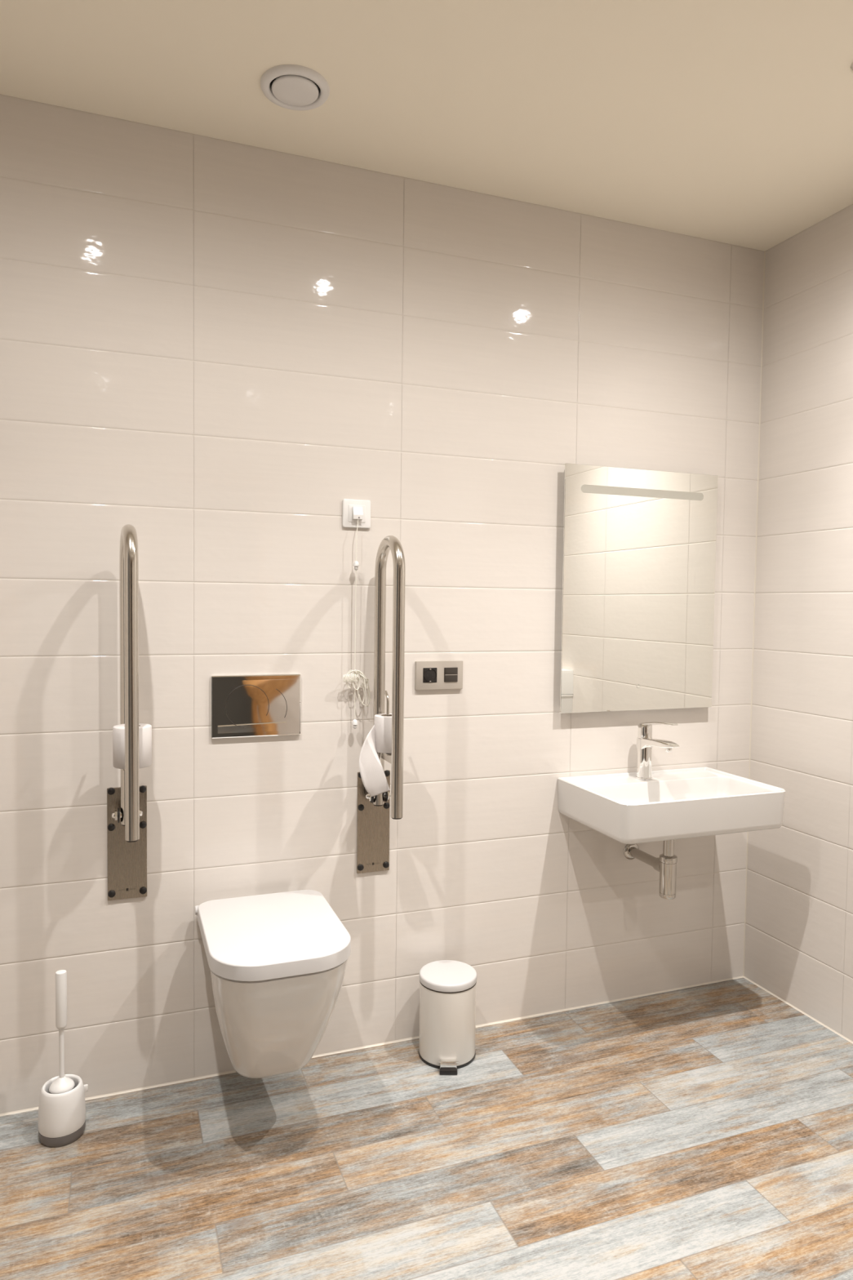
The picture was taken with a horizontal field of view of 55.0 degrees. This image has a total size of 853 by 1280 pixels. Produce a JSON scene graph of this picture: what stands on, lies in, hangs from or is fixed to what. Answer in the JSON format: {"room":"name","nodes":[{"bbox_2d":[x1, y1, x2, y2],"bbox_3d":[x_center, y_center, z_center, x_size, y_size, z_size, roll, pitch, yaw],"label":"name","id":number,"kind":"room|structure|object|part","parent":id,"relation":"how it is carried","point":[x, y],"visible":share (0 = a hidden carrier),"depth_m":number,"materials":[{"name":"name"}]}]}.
{"room":"public restroom","nodes":[
{"label":"public restroom","id":0,"kind":"room"},
{"bbox_2d":[0,93,764,1113],"bbox_3d":[-0.224,-0.063,2.463,2.950,2.600,0.101,0,3,-21],"label":"wall","id":1,"kind":"structure","parent":0,"point":[210,347],"depth_m":2.37,"materials":[{"name":"tile"}]},
{"bbox_2d":[106,524,146,900],"bbox_3d":[-0.765,0.208,2.092,0.101,0.998,0.238,0,3,-21],"label":"grab rail","id":2,"kind":"object","parent":1,"relation":"attached to","point":[126,804],"visible":0.98,"depth_m":2.11,"materials":[{"name":"silver metal"}]},
{"bbox_2d":[117,807,119,822],"bbox_3d":[-0.812,0.462,2.159,0.004,0.039,0.039,0,3,-21],"label":"washer","id":3,"kind":"object","parent":2,"relation":"in","point":[118,807],"depth_m":2.14,"materials":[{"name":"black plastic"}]},
{"bbox_3d":[-0.810,0.549,2.216,0.101,0.305,0.005,0,3,-21],"label":"wall plate","id":4,"kind":"part","parent":2,"relation":"part of","materials":[{"name":"silver metal"}]},
{"bbox_2d":[112,723,151,768],"bbox_3d":[-0.749,0.270,2.086,0.093,0.102,0.093,0,3,-21],"label":"toilet roll","id":5,"kind":"object","parent":2,"relation":"hanging from","point":[144,730],"visible":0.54,"depth_m":2.05,"materials":[{"name":"white paper"}]},
{"bbox_2d":[210,673,301,738],"bbox_3d":[-0.481,0.186,2.317,0.252,0.176,0.014,0,3,-21],"label":"flush plate","id":6,"kind":"object","parent":1,"relation":"attached to","point":[255,705],"visible":1,"depth_m":2.31,"materials":[{"name":"silver metal"}]},
{"bbox_2d":[195,889,351,1078],"bbox_3d":[-0.403,0.908,2.122,0.344,0.365,0.498,0,3,-21],"label":"toilet","id":7,"kind":"object","parent":1,"relation":"attached to","point":[277,962],"visible":1,"depth_m":1.97,"materials":[{"name":"white ceramic"}]},
{"bbox_3d":[-0.393,0.745,2.094,0.341,0.037,0.454,0,3,-21],"label":"lid","id":8,"kind":"part","parent":7,"relation":"part of","materials":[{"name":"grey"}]},
{"bbox_2d":[342,498,370,576],"bbox_3d":[-0.210,-0.296,2.382,0.083,0.219,0.039,0,3,-21],"label":"switch","id":9,"kind":"object","parent":1,"relation":"attached to","point":[356,513],"depth_m":2.39,"materials":[{"name":"white plastic"}]},
{"bbox_3d":[-0.204,-0.216,2.380,0.017,0.027,0.017,0,3,-21],"label":"pull knob","id":10,"kind":"part","parent":9,"relation":"part of","materials":[{"name":"white plastic"}]},
{"bbox_3d":[-0.205,-0.369,2.397,0.085,0.082,0.008,0,3,-21],"label":"plate","id":11,"kind":"part","parent":9,"relation":"part of","materials":[{"name":"white plastic"}]},
{"bbox_2d":[342,654,370,728],"bbox_3d":[-0.210,0.150,2.404,0.082,0.215,0.039,0,3,-21],"label":"pull cord","id":12,"kind":"object","parent":1,"relation":"attached to","point":[354,723],"depth_m":2.40,"materials":[{"name":"white fabric"}]},
{"bbox_3d":[-0.210,0.246,2.400,0.017,0.027,0.017,0,3,-21],"label":"pull knob","id":13,"kind":"part","parent":12,"relation":"part of","materials":[{"name":"white plastic"}]},
{"bbox_3d":[-0.205,-0.055,2.391,0.004,0.598,0.013,2,3,24],"label":"cord","id":14,"kind":"part","parent":12,"relation":"part of","materials":[{"name":"white fabric"}]},
{"bbox_2d":[0,975,743,1115],"bbox_3d":[-0.221,1.235,2.472,2.950,0.004,0.004,0,3,-21],"label":"baseboard","id":15,"kind":"structure","parent":1,"relation":"attached to","point":[742,976],"depth_m":2.50,"materials":[{"name":"beige plastic"}]},
{"bbox_2d":[356,535,405,873],"bbox_3d":[-0.115,0.205,2.336,0.101,0.998,0.238,0,3,-21],"label":"grab rail","id":16,"kind":"object","parent":1,"relation":"attached to","point":[372,812],"visible":0.86,"depth_m":2.37,"materials":[{"name":"silver metal"}]},
{"bbox_3d":[-0.159,0.546,2.460,0.101,0.305,0.005,0,3,-21],"label":"wall plate","id":17,"kind":"part","parent":16,"relation":"part of","materials":[{"name":"silver metal"}]},
{"bbox_2d":[359,713,391,796],"bbox_3d":[-0.124,0.323,2.299,0.077,0.217,0.141,2,3,24],"label":"toilet roll","id":18,"kind":"object","parent":16,"relation":"hanging from","point":[379,740],"visible":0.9,"depth_m":2.28,"materials":[{"name":"white paper"}]},
{"bbox_2d":[383,791,387,801],"bbox_3d":[-0.121,0.458,2.418,0.004,0.039,0.039,0,3,-21],"label":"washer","id":19,"kind":"object","parent":16,"relation":"in","point":[385,794],"depth_m":2.41,"materials":[{"name":"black metal"}]},
{"bbox_3d":[-0.114,0.233,2.334,0.008,0.176,0.030,0,3,-21],"label":"hooked rod","id":20,"kind":"part","parent":16,"relation":"part of","materials":[{"name":"silver metal"}]},
{"bbox_2d":[414,660,462,689],"bbox_3d":[0.040,0.108,2.509,0.155,0.088,0.013,0,3,-21],"label":"wall outlet","id":21,"kind":"object","parent":1,"relation":"attached to","point":[435,674],"visible":1,"depth_m":2.51,"materials":[{"name":"silver plastic"}]},
{"bbox_2d":[560,462,718,713],"bbox_3d":[0.712,-0.165,2.739,0.598,0.799,0.031,0,3,-21],"label":"wall mirror","id":22,"kind":"object","parent":1,"relation":"attached to","point":[639,564],"visible":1,"depth_m":2.72,"materials":[{"name":"clear glass"}]},
{"bbox_2d":[557,766,785,844],"bbox_3d":[0.776,0.520,2.607,0.601,0.124,0.385,0,3,-21],"label":"washbasin","id":23,"kind":"object","parent":1,"relation":"attached to","point":[625,808],"visible":1,"depth_m":2.50,"materials":[{"name":"white ceramic"}]},
{"bbox_2d":[623,840,677,899],"bbox_3d":[0.740,0.695,2.686,0.061,0.240,0.227,0,3,-21],"label":"trap","id":24,"kind":"object","parent":23,"relation":"attached to","point":[666,864],"visible":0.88,"depth_m":2.59,"materials":[{"name":"silver metal"}]},
{"bbox_2d":[635,721,679,779],"bbox_3d":[0.750,0.362,2.659,0.053,0.203,0.190,0,3,-21],"label":"faucet","id":25,"kind":"object","parent":23,"relation":"on","point":[645,741],"visible":1,"depth_m":2.70,"materials":[{"name":"silver metal"}]},
{"bbox_3d":[0.727,0.300,2.720,0.046,0.048,0.046,0,3,-21],"label":"lever","id":26,"kind":"part","parent":25,"relation":"part of","materials":[{"name":"silver metal"}]},
{"bbox_3d":[0.751,0.347,2.655,0.045,0.050,0.184,0,3,-21],"label":"spout","id":27,"kind":"part","parent":25,"relation":"part of","materials":[{"name":"silver metal"}]},
{"bbox_3d":[0.751,0.275,2.654,0.036,0.029,0.174,0,3,-21],"label":"lever","id":28,"kind":"part","parent":25,"relation":"part of","materials":[{"name":"silver metal"}]},
{"bbox_2d":[742,250,765,976],"bbox_3d":[1.173,-0.068,2.933,0.003,2.600,0.003,0,3,-21],"label":"trim","id":29,"kind":"structure","parent":1,"relation":"attached to","point":[764,251],"depth_m":2.93,"materials":[{"name":"beige plastic"}]},
{"bbox_2d":[0,977,852,1279],"bbox_3d":[0.604,1.399,-0.364,4.600,0.050,5.903,0,3,-21],"label":"floor","id":30,"kind":"structure","parent":0,"point":[701,1132],"depth_m":1.97,"materials":[{"name":"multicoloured wood"}]},
{"bbox_2d":[37,1074,88,1146],"bbox_3d":[-0.918,1.182,2.063,0.110,0.130,0.110,1,3,10],"label":"toilet brush holder","id":31,"kind":"object","parent":30,"relation":"on","point":[61,1121],"visible":0.94,"depth_m":2.02,"materials":[{"name":"white plastic"}]},
{"bbox_2d":[48,969,75,1093],"bbox_3d":[-0.916,1.018,2.056,0.068,0.380,0.068,0,3,-21],"label":"toilet brush","id":32,"kind":"object","parent":31,"relation":"in","point":[63,1084],"visible":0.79,"depth_m":2.04,"materials":[{"name":"white plastic"}]},
{"bbox_3d":[-0.916,0.970,2.054,0.026,0.285,0.026,0,3,-21],"label":"handle","id":33,"kind":"part","parent":32,"relation":"part of","materials":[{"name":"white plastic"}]},
{"bbox_2d":[418,960,476,1075],"bbox_3d":[0.068,1.117,2.439,0.172,0.251,0.201,0,3,-21],"label":"pedal bin","id":34,"kind":"object","parent":30,"relation":"on","point":[447,988],"visible":1,"depth_m":2.38,"materials":[{"name":"white plastic"}]},
{"bbox_3d":[0.063,1.226,2.365,0.047,0.024,0.024,1,3,-1],"label":"pedal plate","id":35,"kind":"part","parent":34,"relation":"part of","materials":[{"name":"silver metal"}]},
{"bbox_3d":[0.065,1.001,2.447,0.172,0.021,0.172,0,3,-21],"label":"lid","id":36,"kind":"part","parent":34,"relation":"part of","materials":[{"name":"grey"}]},
{"bbox_2d":[0,0,852,250],"bbox_3d":[0.582,-1.281,-0.341,4.800,0.100,5.800,0,3,-21],"label":"ceiling","id":37,"kind":"structure","parent":0,"point":[730,122],"depth_m":1.99,"materials":[{"name":"beige paint"}]},
{"bbox_2d":[260,64,329,110],"bbox_3d":[-0.319,-1.338,1.992,0.167,0.014,0.167,0,3,-21],"label":"ceiling vent","id":38,"kind":"object","parent":37,"relation":"in","point":[290,86],"visible":1,"depth_m":1.97,"materials":[{"name":"white plastic"}]},
{"bbox_2d":[850,62,852,73],"bbox_3d":[1.018,-1.315,1.879,0.080,0.018,0.080,0,3,-21],"label":"recessed light","id":39,"kind":"object","parent":37,"relation":"in","point":[851,65],"visible":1,"depth_m":1.89,"materials":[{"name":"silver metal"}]},
{"bbox_2d":[744,204,852,1040],"bbox_3d":[1.836,0.012,1.316,0.101,2.600,3.500,0,3,-21],"label":"wall","id":40,"kind":"structure","parent":0,"point":[799,926],"depth_m":2.71,"materials":[{"name":"tile"}]},
{"bbox_2d":[743,976,852,1043],"bbox_3d":[1.771,1.309,1.355,0.004,0.004,3.500,0,3,-21],"label":"baseboard","id":41,"kind":"structure","parent":40,"relation":"attached to","point":[744,977],"depth_m":2.74,"materials":[{"name":"beige plastic"}]}
]}

